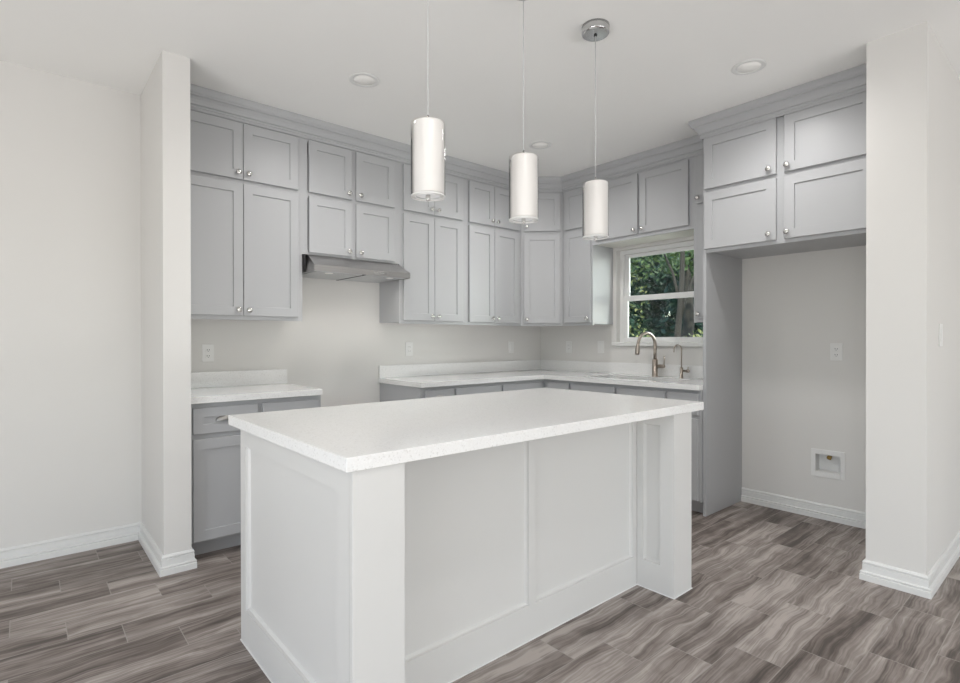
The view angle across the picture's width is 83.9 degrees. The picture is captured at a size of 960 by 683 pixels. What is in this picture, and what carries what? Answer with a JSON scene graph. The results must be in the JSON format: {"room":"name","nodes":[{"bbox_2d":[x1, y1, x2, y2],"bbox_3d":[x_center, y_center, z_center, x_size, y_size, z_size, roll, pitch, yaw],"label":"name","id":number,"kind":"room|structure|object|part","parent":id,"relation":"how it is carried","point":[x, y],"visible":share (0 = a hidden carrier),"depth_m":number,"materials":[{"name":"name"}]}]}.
{"room":"kitchen","nodes":[
{"label":"kitchen","id":0,"kind":"room"},
{"bbox_2d":[140,50,191,554],"bbox_3d":[-1.829,-0.151,3.095,0.131,2.744,0.680,0,0,-41],"label":"wall","id":1,"kind":"structure","parent":0,"point":[165,97],"depth_m":2.85,"materials":[{"name":"paint"}]},
{"bbox_2d":[0,60,540,548],"bbox_3d":[-2.056,-0.151,3.427,7.240,2.744,0.120,0,0,-41],"label":"wall","id":2,"kind":"structure","parent":0,"point":[71,431],"depth_m":3.15,"materials":[{"name":"paint"}]},
{"bbox_2d":[0,522,196,576],"bbox_3d":[-3.100,1.175,1.995,3.544,0.102,0.702,0,0,-41],"label":"baseboard","id":3,"kind":"structure","parent":2,"relation":"attached to","point":[164,565],"depth_m":3.01,"materials":[{"name":"paint"}]},
{"bbox_2d":[202,344,213,361],"bbox_3d":[-1.809,0.077,3.555,0.072,0.116,0.008,0,0,-41],"label":"wall outlet","id":4,"kind":"object","parent":2,"relation":"attached to","point":[207,349],"visible":1,"depth_m":3.55,"materials":[{"name":"white plastic"}]},
{"bbox_2d":[191,369,286,387],"bbox_3d":[-1.699,0.253,3.640,0.770,0.104,0.020,0,0,-41],"label":"backsplash","id":5,"kind":"structure","parent":2,"relation":"attached to","point":[273,376],"depth_m":3.66,"materials":[{"name":"white stone"}]},
{"bbox_2d":[190,110,301,320],"bbox_3d":[-1.594,-0.769,3.509,0.767,1.262,0.352,0,0,-41],"label":"upper cabinet","id":6,"kind":"object","parent":2,"relation":"attached to","point":[246,179],"visible":0.94,"depth_m":3.40,"materials":[{"name":"grey paint"}]},
{"bbox_3d":[-1.644,-1.206,3.282,0.354,0.357,0.019,0,0,-41],"label":"door","id":7,"kind":"part","parent":6,"relation":"part of","materials":[{"name":"grey paint"}]},
{"bbox_3d":[-1.644,-0.583,3.284,0.354,0.838,0.019,0,0,-41],"label":"door","id":8,"kind":"part","parent":6,"relation":"part of","materials":[{"name":"grey paint"}]},
{"bbox_3d":[-1.372,-1.207,3.515,0.357,0.357,0.019,0,0,-41],"label":"door","id":9,"kind":"part","parent":6,"relation":"part of","materials":[{"name":"grey paint"}]},
{"bbox_3d":[-1.371,-0.584,3.518,0.357,0.838,0.019,0,0,-41],"label":"door","id":10,"kind":"part","parent":6,"relation":"part of","materials":[{"name":"grey paint"}]},
{"bbox_2d":[190,84,702,192],"bbox_3d":[-0.026,-1.461,3.523,3.172,0.128,1.760,0,0,-41],"label":"crown molding","id":11,"kind":"structure","parent":6,"relation":"attached to","point":[204,100],"depth_m":4.00,"materials":[{"name":"grey paint"}]},
{"bbox_2d":[302,138,398,263],"bbox_3d":[-1.008,-1.003,4.010,0.776,0.800,0.352,0,0,-41],"label":"upper cabinet","id":12,"kind":"object","parent":2,"relation":"attached to","point":[350,198],"visible":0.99,"depth_m":3.86,"materials":[{"name":"grey paint"}]},
{"bbox_3d":[-1.057,-1.208,3.785,0.325,0.357,0.019,0,0,-41],"label":"door","id":13,"kind":"part","parent":12,"relation":"part of","materials":[{"name":"grey paint"}]},
{"bbox_3d":[-1.056,-0.809,3.787,0.325,0.389,0.019,0,0,-41],"label":"door","id":14,"kind":"part","parent":12,"relation":"part of","materials":[{"name":"grey paint"}]},
{"bbox_2d":[302,254,409,282],"bbox_3d":[-0.969,-0.535,3.960,0.761,0.132,0.480,0,0,-41],"label":"range hood","id":15,"kind":"object","parent":12,"relation":"attached to","point":[313,266],"visible":0.95,"depth_m":3.82,"materials":[{"name":"metal"}]},
{"bbox_3d":[-0.785,-1.209,4.018,0.327,0.357,0.019,0,0,-41],"label":"door","id":16,"kind":"part","parent":12,"relation":"part of","materials":[{"name":"grey paint"}]},
{"bbox_3d":[-0.784,-0.810,4.019,0.327,0.389,0.019,0,0,-41],"label":"door","id":17,"kind":"part","parent":12,"relation":"part of","materials":[{"name":"grey paint"}]},
{"bbox_2d":[406,342,412,355],"bbox_3d":[-0.607,0.065,4.584,0.072,0.116,0.008,0,0,-41],"label":"wall outlet","id":18,"kind":"object","parent":2,"relation":"attached to","point":[409,345],"visible":1,"depth_m":4.58,"materials":[{"name":"white plastic"}]},
{"bbox_2d":[379,162,464,324],"bbox_3d":[-0.465,-0.774,4.476,0.654,1.262,0.352,0,0,-41],"label":"upper cabinet","id":19,"kind":"object","parent":2,"relation":"attached to","point":[431,234],"visible":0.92,"depth_m":4.34,"materials":[{"name":"grey paint"}]},
{"bbox_3d":[-0.488,-1.211,4.272,0.293,0.357,0.019,0,0,-41],"label":"door","id":20,"kind":"part","parent":19,"relation":"part of","materials":[{"name":"grey paint"}]},
{"bbox_3d":[-0.488,-0.587,4.274,0.293,0.838,0.019,0,0,-41],"label":"door","id":21,"kind":"part","parent":19,"relation":"part of","materials":[{"name":"grey paint"}]},
{"bbox_3d":[-0.264,-1.212,4.464,0.291,0.357,0.019,0,0,-41],"label":"door","id":22,"kind":"part","parent":19,"relation":"part of","materials":[{"name":"grey paint"}]},
{"bbox_3d":[-0.264,-0.588,4.466,0.291,0.838,0.019,0,0,-41],"label":"door","id":23,"kind":"part","parent":19,"relation":"part of","materials":[{"name":"grey paint"}]},
{"bbox_2d":[464,178,520,325],"bbox_3d":[0.045,-0.776,4.913,0.688,1.262,0.352,0,0,-41],"label":"upper cabinet","id":24,"kind":"object","parent":2,"relation":"attached to","point":[492,242],"visible":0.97,"depth_m":4.76,"materials":[{"name":"grey paint"}]},
{"bbox_3d":[0.015,-1.213,4.703,0.291,0.357,0.019,0,0,-41],"label":"door","id":25,"kind":"part","parent":24,"relation":"part of","materials":[{"name":"grey paint"}]},
{"bbox_3d":[0.016,-0.589,4.705,0.291,0.838,0.019,0,0,-41],"label":"door","id":26,"kind":"part","parent":24,"relation":"part of","materials":[{"name":"grey paint"}]},
{"bbox_3d":[0.243,-1.214,4.898,0.303,0.357,0.019,0,0,-41],"label":"door","id":27,"kind":"part","parent":24,"relation":"part of","materials":[{"name":"grey paint"}]},
{"bbox_3d":[0.244,-0.590,4.900,0.303,0.838,0.019,0,0,-41],"label":"door","id":28,"kind":"part","parent":24,"relation":"part of","materials":[{"name":"grey paint"}]},
{"bbox_2d":[508,341,513,352],"bbox_3d":[0.315,0.056,5.373,0.072,0.116,0.009,0,0,-41],"label":"wall outlet","id":29,"kind":"object","parent":2,"relation":"attached to","point":[510,343],"visible":1,"depth_m":5.37,"materials":[{"name":"white plastic"}]},
{"bbox_2d":[379,360,702,378],"bbox_3d":[0.574,0.249,4.242,1.944,0.104,2.064,0,0,-41],"label":"backsplash","id":30,"kind":"structure","parent":2,"relation":"attached to","point":[385,371],"depth_m":4.88,"materials":[{"name":"white stone"}]},
{"bbox_2d":[0,0,959,176],"bbox_3d":[2.329,-1.574,-0.470,8.840,0.120,11.740,0,0,-41],"label":"ceiling","id":31,"kind":"structure","parent":0,"point":[662,66],"depth_m":2.83,"materials":[{"name":"paint"}]},
{"bbox_2d":[349,73,379,87],"bbox_3d":[-0.673,-1.521,3.112,0.176,0.005,0.176,0,0,-41],"label":"recessed light","id":32,"kind":"object","parent":31,"relation":"in","point":[367,80],"visible":1,"depth_m":3.11,"materials":[{"name":"paint"}]},
{"bbox_2d":[411,0,444,201],"bbox_3d":[-0.189,-1.015,1.943,0.132,1.010,0.132,0,0,-41],"label":"pendant light","id":33,"kind":"object","parent":31,"relation":"hanging from","point":[427,133],"visible":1,"depth_m":1.90,"materials":[{"name":"white glass"}]},
{"bbox_3d":[-0.190,-1.141,1.942,0.004,0.673,0.004,0,0,27],"label":"cord","id":34,"kind":"part","parent":33,"relation":"part of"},
{"bbox_3d":[-0.185,-0.665,1.945,0.113,0.266,0.113,0,0,-41],"label":"lamp shade","id":35,"kind":"part","parent":33,"relation":"part of","materials":[{"name":"white glass"}]},
{"bbox_2d":[509,0,537,223],"bbox_3d":[0.184,-1.010,2.263,0.132,1.024,0.132,0,0,-41],"label":"pendant light","id":36,"kind":"object","parent":31,"relation":"hanging from","point":[523,167],"visible":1,"depth_m":2.22,"materials":[{"name":"white glass"}]},
{"bbox_3d":[0.184,-1.135,2.262,0.004,0.688,0.004,0,0,-18],"label":"cord","id":37,"kind":"part","parent":36,"relation":"part of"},
{"bbox_3d":[0.189,-0.653,2.265,0.113,0.266,0.113,0,0,-41],"label":"lamp shade","id":38,"kind":"part","parent":36,"relation":"part of","materials":[{"name":"white glass"}]},
{"bbox_2d":[529,141,551,148],"bbox_3d":[0.469,-1.526,4.155,0.176,0.005,0.176,0,0,-41],"label":"recessed light","id":39,"kind":"object","parent":31,"relation":"in","point":[537,144],"visible":1,"depth_m":4.15,"materials":[{"name":"paint"}]},
{"bbox_2d":[582,18,609,240],"bbox_3d":[0.559,-1.005,2.583,0.132,1.036,0.132,0,0,-41],"label":"pendant light","id":40,"kind":"object","parent":31,"relation":"hanging from","point":[595,193],"visible":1,"depth_m":2.54,"materials":[{"name":"white glass"}]},
{"bbox_3d":[0.559,-1.129,2.583,0.004,0.704,0.004,0,0,-18],"label":"cord","id":41,"kind":"part","parent":40,"relation":"part of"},
{"bbox_3d":[0.563,-0.640,2.585,0.113,0.262,0.113,0,0,-41],"label":"lamp shade","id":42,"kind":"part","parent":40,"relation":"part of","materials":[{"name":"white glass"}]},
{"bbox_2d":[731,59,766,74],"bbox_3d":[1.492,-1.522,2.967,0.176,0.005,0.176,0,0,-41],"label":"recessed light","id":43,"kind":"object","parent":31,"relation":"in","point":[750,66],"visible":1,"depth_m":2.96,"materials":[{"name":"paint"}]},
{"bbox_2d":[0,501,959,682],"bbox_3d":[2.293,1.290,-0.415,8.600,0.120,11.620,0,0,-41],"label":"floor","id":44,"kind":"structure","parent":0,"point":[775,595],"depth_m":2.29,"materials":[{"name":"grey wood"}]},
{"bbox_2d":[191,395,320,554],"bbox_3d":[-1.499,0.782,3.411,0.774,0.876,0.632,0,0,-41],"label":"base cabinet","id":45,"kind":"object","parent":44,"relation":"on","point":[215,444],"visible":0.27,"depth_m":3.05,"materials":[{"name":"grey paint"}]},
{"bbox_3d":[-1.460,0.831,3.076,0.348,0.570,0.019,0,0,-41],"label":"door","id":46,"kind":"part","parent":45,"relation":"part of","materials":[{"name":"grey paint"}]},
{"bbox_3d":[-1.453,0.435,3.067,0.116,0.030,0.020,0,0,-41],"label":"cup pull","id":47,"kind":"part","parent":45,"relation":"part of","materials":[{"name":"grey metal"}]},
{"bbox_3d":[-1.460,0.445,3.075,0.348,0.147,0.019,0,0,-41],"label":"drawer","id":48,"kind":"part","parent":45,"relation":"part of","materials":[{"name":"grey paint"}]},
{"bbox_2d":[191,369,321,403],"bbox_3d":[-1.504,0.273,3.413,0.770,0.141,0.619,0,0,-41],"label":"countertop","id":49,"kind":"structure","parent":45,"relation":"on","point":[218,386],"depth_m":3.50,"materials":[{"name":"white stone"}]},
{"bbox_3d":[-1.173,0.444,3.321,0.350,0.147,0.019,0,0,-41],"label":"drawer","id":50,"kind":"part","parent":45,"relation":"part of","materials":[{"name":"grey paint"}]},
{"bbox_2d":[380,383,453,401],"bbox_3d":[-0.500,0.778,4.266,0.316,0.876,0.632,0,0,-41],"label":"base cabinet","id":51,"kind":"object","parent":44,"relation":"on","point":[388,392],"visible":0.16,"depth_m":4.11,"materials":[{"name":"grey paint"}]},
{"bbox_3d":[-0.332,0.731,4.069,0.316,0.781,0.019,0,0,-41],"label":"frame","id":52,"kind":"part","parent":51,"relation":"part of","materials":[{"name":"grey paint"}]},
{"bbox_3d":[-0.311,0.440,4.060,0.262,0.147,0.019,0,0,-41],"label":"drawer","id":53,"kind":"part","parent":51,"relation":"part of","materials":[{"name":"grey paint"}]},
{"bbox_2d":[240,412,691,682],"bbox_3d":[0.033,0.785,2.414,1.837,0.874,0.983,0,0,-41],"label":"kitchen island","id":54,"kind":"object","parent":44,"relation":"on","point":[436,569],"visible":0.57,"depth_m":2.00,"materials":[{"name":"white paint"}]},
{"bbox_3d":[-0.663,0.788,1.834,0.019,0.874,0.958,0,0,-41],"label":"panel","id":55,"kind":"part","parent":54,"relation":"part of","materials":[{"name":"white paint"}]},
{"bbox_3d":[-0.347,0.788,1.579,0.166,0.874,0.200,0,0,-41],"label":"leg","id":56,"kind":"part","parent":54,"relation":"part of","materials":[{"name":"white paint"}]},
{"bbox_2d":[228,388,703,472],"bbox_3d":[0.037,0.328,2.475,1.962,0.040,1.078,0,0,-41],"label":"island countertop","id":57,"kind":"structure","parent":54,"relation":"on","point":[353,437],"depth_m":2.07,"materials":[{"name":"white stone"}]},
{"bbox_3d":[0.213,0.786,2.202,1.495,0.874,0.019,0,0,-41],"label":"panel","id":58,"kind":"part","parent":54,"relation":"part of","materials":[{"name":"white paint"}]},
{"bbox_3d":[0.860,0.784,2.613,0.019,0.874,0.200,0,0,-41],"label":"leg","id":59,"kind":"part","parent":54,"relation":"part of","materials":[{"name":"white paint"}]},
{"bbox_3d":[0.916,0.783,2.660,0.166,0.874,0.200,0,0,-41],"label":"leg","id":60,"kind":"part","parent":54,"relation":"part of","materials":[{"name":"white paint"}]},
{"bbox_2d":[454,379,543,395],"bbox_3d":[0.012,0.776,4.704,1.031,0.876,0.632,0,0,-41],"label":"base cabinet","id":61,"kind":"object","parent":44,"relation":"on","point":[539,383],"visible":0.06,"depth_m":4.45,"materials":[{"name":"grey paint"}]},
{"bbox_3d":[-0.012,0.439,4.316,0.468,0.147,0.019,0,0,-41],"label":"drawer","id":62,"kind":"part","parent":61,"relation":"part of","materials":[{"name":"grey paint"}]},
{"bbox_3d":[0.366,0.437,4.639,0.463,0.147,0.019,0,0,-41],"label":"drawer","id":63,"kind":"part","parent":61,"relation":"part of","materials":[{"name":"grey paint"}]},
{"bbox_2d":[378,360,702,390],"bbox_3d":[0.574,0.268,4.242,1.944,0.141,2.064,0,0,-41],"label":"countertop","id":64,"kind":"structure","parent":61,"relation":"on","point":[464,373],"depth_m":4.64,"materials":[{"name":"white stone"}]},
{"bbox_2d":[635,332,664,376],"bbox_3d":[1.412,0.107,4.495,0.273,0.383,0.112,0,0,-12],"label":"faucet","id":65,"kind":"object","parent":64,"relation":"on","point":[655,365],"visible":1,"depth_m":4.52,"materials":[{"name":"silver metal"}]},
{"bbox_3d":[1.402,0.037,4.490,0.225,0.242,0.027,0,0,-30],"label":"spout","id":66,"kind":"part","parent":65,"relation":"part of","materials":[{"name":"silver metal"}]},
{"bbox_3d":[1.524,0.208,4.498,0.031,0.031,0.072,0,0,-41],"label":"handle","id":67,"kind":"part","parent":65,"relation":"part of","materials":[{"name":"silver metal"}]},
{"bbox_2d":[673,344,689,377],"bbox_3d":[1.635,0.161,4.343,0.130,0.277,0.067,0,0,11],"label":"filter faucet","id":68,"kind":"object","parent":64,"relation":"on","point":[681,367],"visible":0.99,"depth_m":4.35,"materials":[{"name":"silver metal"}]},
{"bbox_3d":[1.607,0.120,4.343,0.090,0.196,0.011,0,0,-23],"label":"spout","id":69,"kind":"part","parent":68,"relation":"part of","materials":[{"name":"silver metal"}]},
{"bbox_2d":[544,379,571,389],"bbox_3d":[0.887,0.774,4.888,0.632,0.876,0.320,0,0,-41],"label":"base cabinet","id":70,"kind":"object","parent":44,"relation":"on","point":[548,383],"visible":0.02,"depth_m":4.69,"materials":[{"name":"grey paint"}]},
{"bbox_3d":[0.686,0.437,4.692,0.019,0.147,0.255,0,0,-41],"label":"drawer","id":71,"kind":"part","parent":70,"relation":"part of","materials":[{"name":"grey paint"}]},
{"bbox_2d":[571,381,666,398],"bbox_3d":[1.283,0.776,4.426,0.632,0.876,0.898,0,0,-41],"label":"base cabinet","id":72,"kind":"object","parent":44,"relation":"on","point":[656,392],"visible":0.04,"depth_m":4.20,"materials":[{"name":"grey paint"}]},
{"bbox_3d":[0.928,0.438,4.409,0.019,0.147,0.436,0,0,-41],"label":"drawer","id":73,"kind":"part","parent":72,"relation":"part of","materials":[{"name":"grey paint"}]},
{"bbox_3d":[1.222,0.439,4.066,0.019,0.147,0.408,0,0,-41],"label":"drawer","id":74,"kind":"part","parent":72,"relation":"part of","materials":[{"name":"grey paint"}]},
{"bbox_2d":[667,388,702,512],"bbox_3d":[1.659,0.777,3.986,0.632,0.876,0.258,0,0,-41],"label":"base cabinet","id":75,"kind":"object","parent":44,"relation":"on","point":[679,394],"visible":0.11,"depth_m":3.73,"materials":[{"name":"grey paint"}]},
{"bbox_3d":[1.444,0.439,3.807,0.019,0.147,0.226,0,0,-41],"label":"drawer","id":76,"kind":"part","parent":75,"relation":"part of","materials":[{"name":"grey paint"}]},
{"bbox_3d":[1.445,0.826,3.808,0.019,0.570,0.226,0,0,-41],"label":"door","id":77,"kind":"part","parent":75,"relation":"part of","materials":[{"name":"grey paint"}]},
{"bbox_2d":[703,140,741,516],"bbox_3d":[1.776,-0.095,3.896,0.568,2.620,0.022,0,0,-41],"label":"panel","id":78,"kind":"object","parent":44,"relation":"on","point":[722,274],"visible":0.76,"depth_m":3.85,"materials":[{"name":"grey paint"}]},
{"bbox_2d":[541,236,959,530],"bbox_3d":[1.770,-0.159,4.432,0.120,2.744,3.331,0,0,-41],"label":"wall","id":79,"kind":"structure","parent":0,"point":[796,399],"depth_m":3.80,"materials":[{"name":"paint"}]},
{"bbox_2d":[521,192,562,325],"bbox_3d":[0.599,-0.778,5.245,0.595,1.262,0.568,0,0,-41],"label":"upper cabinet","id":80,"kind":"object","parent":79,"relation":"attached to","point":[541,240],"visible":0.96,"depth_m":5.02,"materials":[{"name":"grey paint"}]},
{"bbox_3d":[0.584,-1.214,5.020,0.344,0.357,0.019,0,0,2],"label":"door","id":81,"kind":"part","parent":80,"relation":"part of","materials":[{"name":"grey paint"}]},
{"bbox_3d":[0.584,-0.591,5.022,0.344,0.838,0.019,0,0,2],"label":"door","id":82,"kind":"part","parent":80,"relation":"part of","materials":[{"name":"grey paint"}]},
{"bbox_2d":[566,341,571,352],"bbox_3d":[0.891,0.056,5.361,0.008,0.116,0.072,0,0,-41],"label":"wall outlet","id":83,"kind":"object","parent":79,"relation":"attached to","point":[568,343],"visible":1,"depth_m":5.36,"materials":[{"name":"white plastic"}]},
{"bbox_2d":[563,187,612,325],"bbox_3d":[0.989,-0.777,4.977,0.352,1.262,0.346,0,0,-41],"label":"upper cabinet","id":84,"kind":"object","parent":79,"relation":"attached to","point":[587,267],"visible":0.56,"depth_m":4.88,"materials":[{"name":"grey paint"}]},
{"bbox_3d":[0.890,-1.214,4.877,0.019,0.357,0.302,0,0,-41],"label":"door","id":85,"kind":"part","parent":84,"relation":"part of","materials":[{"name":"grey paint"}]},
{"bbox_3d":[0.890,-0.591,4.879,0.019,0.838,0.302,0,0,-41],"label":"door","id":86,"kind":"part","parent":84,"relation":"part of","materials":[{"name":"grey paint"}]},
{"bbox_3d":[0.899,-0.777,4.900,0.019,1.262,0.346,0,0,-41],"label":"frame","id":87,"kind":"part","parent":84,"relation":"part of","materials":[{"name":"grey paint"}]},
{"bbox_2d":[598,341,603,352],"bbox_3d":[1.145,0.053,5.064,0.009,0.116,0.072,0,0,-41],"label":"light switch","id":88,"kind":"object","parent":79,"relation":"attached to","point":[600,343],"visible":1,"depth_m":5.06,"materials":[{"name":"white plastic"}]},
{"bbox_2d":[593,157,693,247],"bbox_3d":[1.409,-1.132,4.485,0.352,0.550,0.945,0,0,-41],"label":"upper cabinet","id":89,"kind":"object","parent":79,"relation":"attached to","point":[655,204],"visible":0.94,"depth_m":4.32,"materials":[{"name":"grey paint"}]},
{"bbox_3d":[1.161,-1.134,4.561,0.019,0.495,0.427,0,0,-41],"label":"door","id":90,"kind":"part","parent":89,"relation":"part of","materials":[{"name":"grey paint"}]},
{"bbox_3d":[1.431,-0.865,4.505,0.275,0.008,0.924,0,0,-41],"label":"panel","id":91,"kind":"part","parent":89,"relation":"part of","materials":[{"name":"laminate"}]},
{"bbox_3d":[1.449,-1.133,4.224,0.019,0.495,0.423,0,0,-41],"label":"door","id":92,"kind":"part","parent":89,"relation":"part of","materials":[{"name":"grey paint"}]},
{"bbox_2d":[612,241,702,346],"bbox_3d":[1.588,-0.398,4.625,0.140,0.879,0.970,0,0,-41],"label":"window","id":93,"kind":"structure","parent":79,"relation":"in","point":[625,340],"depth_m":4.78,"materials":[{"name":"white plastic"}]},
{"bbox_3d":[1.566,0.026,4.608,0.082,0.032,0.970,0,0,-41],"label":"sill","id":94,"kind":"part","parent":93,"relation":"part of","materials":[{"name":"paint"}]},
{"bbox_3d":[1.627,-0.587,4.658,0.024,0.428,0.826,0,0,-41],"label":"sash","id":95,"kind":"part","parent":93,"relation":"part of","materials":[{"name":"white plastic"}]},
{"bbox_3d":[1.608,-0.213,4.643,0.024,0.409,0.826,0,0,-41],"label":"sash","id":96,"kind":"part","parent":93,"relation":"part of","materials":[{"name":"white plastic"}]},
{"bbox_2d":[694,154,702,322],"bbox_3d":[1.782,-0.775,4.050,0.352,1.262,0.202,0,0,-41],"label":"upper cabinet","id":97,"kind":"object","parent":79,"relation":"attached to","point":[698,160],"visible":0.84,"depth_m":4.00,"materials":[{"name":"grey paint"}]},
{"bbox_3d":[1.683,-0.588,3.954,0.019,0.838,0.160,0,0,-41],"label":"door","id":98,"kind":"part","parent":97,"relation":"part of","materials":[{"name":"grey paint"}]},
{"bbox_3d":[1.682,-1.212,3.952,0.019,0.357,0.160,0,0,-41],"label":"door","id":99,"kind":"part","parent":97,"relation":"part of","materials":[{"name":"grey paint"}]},
{"bbox_2d":[704,91,865,258],"bbox_3d":[2.087,-1.008,3.492,0.615,0.791,1.007,0,0,-41],"label":"upper cabinet","id":100,"kind":"object","parent":79,"relation":"attached to","point":[795,182],"visible":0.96,"depth_m":3.33,"materials":[{"name":"grey paint"}]},
{"bbox_3d":[1.705,-1.225,3.521,0.019,0.350,0.464,0,0,-41],"label":"door","id":101,"kind":"part","parent":100,"relation":"part of","materials":[{"name":"grey paint"}]},
{"bbox_3d":[1.705,-0.830,3.522,0.019,0.387,0.464,0,0,-41],"label":"door","id":102,"kind":"part","parent":100,"relation":"part of","materials":[{"name":"grey paint"}]},
{"bbox_2d":[688,63,865,140],"bbox_3d":[1.907,-1.462,3.388,0.282,0.128,1.088,0,0,-41],"label":"crown molding","id":103,"kind":"structure","parent":100,"relation":"attached to","point":[852,81],"depth_m":3.27,"materials":[{"name":"grey paint"}]},
{"bbox_3d":[2.037,-1.224,3.133,0.019,0.350,0.464,0,0,-41],"label":"door","id":104,"kind":"part","parent":100,"relation":"part of","materials":[{"name":"grey paint"}]},
{"bbox_3d":[2.038,-0.829,3.134,0.019,0.387,0.464,0,0,-41],"label":"door","id":105,"kind":"part","parent":100,"relation":"part of","materials":[{"name":"grey paint"}]},
{"bbox_2d":[811,448,844,480],"bbox_3d":[2.398,0.835,3.664,0.081,0.188,0.202,0,0,-41],"label":"water supply box","id":106,"kind":"object","parent":79,"relation":"attached to","point":[824,463],"visible":1,"depth_m":3.67,"materials":[{"name":"white plastic"}]},
{"bbox_2d":[830,343,842,360],"bbox_3d":[2.400,0.070,3.599,0.008,0.116,0.072,0,0,-41],"label":"wall outlet","id":107,"kind":"object","parent":79,"relation":"attached to","point":[836,349],"visible":1,"depth_m":3.60,"materials":[{"name":"white plastic"}]},
{"bbox_2d":[866,22,959,574],"bbox_3d":[2.392,-0.154,2.931,0.888,2.744,0.242,0,0,-41],"label":"wall","id":108,"kind":"structure","parent":0,"point":[913,88],"depth_m":2.67,"materials":[{"name":"paint"}]},
{"bbox_2d":[741,487,959,598],"bbox_3d":[2.674,1.163,3.821,2.510,0.102,1.264,0,0,-41],"label":"baseboard","id":109,"kind":"structure","parent":108,"relation":"attached to","point":[926,586],"depth_m":2.90,"materials":[{"name":"paint"}]},
{"bbox_2d":[939,324,942,345],"bbox_3d":[2.378,-0.034,2.754,0.072,0.116,0.009,0,0,-41],"label":"light switch","id":110,"kind":"object","parent":108,"relation":"attached to","point":[940,325],"visible":1,"depth_m":2.74,"materials":[{"name":"white plastic"}]},
{"label":"outside","id":111,"kind":"structure","parent":0,"visible":0},
{"bbox_3d":[12.629,1.514,22.512,39.875,0.150,70.000,0,0,-41],"label":"ground","id":112,"kind":"structure","parent":111,"visible":0},
{"bbox_2d":[629,258,649,342],"bbox_3d":[4.003,-0.553,14.397,1.311,4.102,1.166,0,0,-41],"label":"leafy tree","id":113,"kind":"object","parent":112,"relation":"on","point":[636,288],"visible":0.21,"depth_m":14.18,"materials":[{"name":"green plant"}]},
{"bbox_2d":[629,256,660,342],"bbox_3d":[4.687,-2.041,17.210,2.251,7.168,2.305,0,0,23],"label":"dense tree","id":114,"kind":"object","parent":112,"relation":"on","point":[646,322],"visible":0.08,"depth_m":16.69,"materials":[{"name":"green plant"}]},
{"bbox_2d":[630,255,670,342],"bbox_3d":[5.911,-2.020,19.486,2.360,7.062,2.287,0,0,-41],"label":"dense tree","id":115,"kind":"object","parent":112,"relation":"on","point":[655,309],"visible":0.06,"depth_m":18.97,"materials":[{"name":"green plant"}]},
{"bbox_2d":[650,256,665,327],"bbox_3d":[6.831,-2.048,22.118,2.415,7.075,2.242,0,0,-41],"label":"dense tree","id":116,"kind":"object","parent":112,"relation":"on","point":[659,256],"visible":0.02,"depth_m":21.59,"materials":[{"name":"green plant"}]},
{"bbox_2d":[630,251,693,336],"bbox_3d":[4.078,-0.922,11.189,1.639,4.866,2.657,0,0,-41],"label":"forked tree","id":117,"kind":"object","parent":112,"relation":"on","point":[681,303],"visible":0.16,"depth_m":11.01,"materials":[{"name":"green plant"}]},
{"bbox_2d":[654,250,694,336],"bbox_3d":[5.151,-0.924,13.321,1.613,4.863,1.598,0,0,7],"label":"broad tree","id":118,"kind":"object","parent":112,"relation":"on","point":[688,316],"visible":0.06,"depth_m":13.18,"materials":[{"name":"green plant"}]},
{"bbox_2d":[653,253,702,342],"bbox_3d":[6.180,-2.053,15.452,2.342,7.110,2.270,0,0,-41],"label":"dense tree","id":119,"kind":"object","parent":112,"relation":"on","point":[671,305],"visible":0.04,"depth_m":15.41,"materials":[{"name":"green plant"}]},
{"bbox_2d":[683,329,702,336],"bbox_3d":[3.708,0.650,9.152,0.660,1.741,0.605,0,0,-11],"label":"shrub","id":120,"kind":"object","parent":112,"relation":"on","point":[699,330],"visible":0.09,"depth_m":9.07,"materials":[{"name":"green plant"}]}
]}

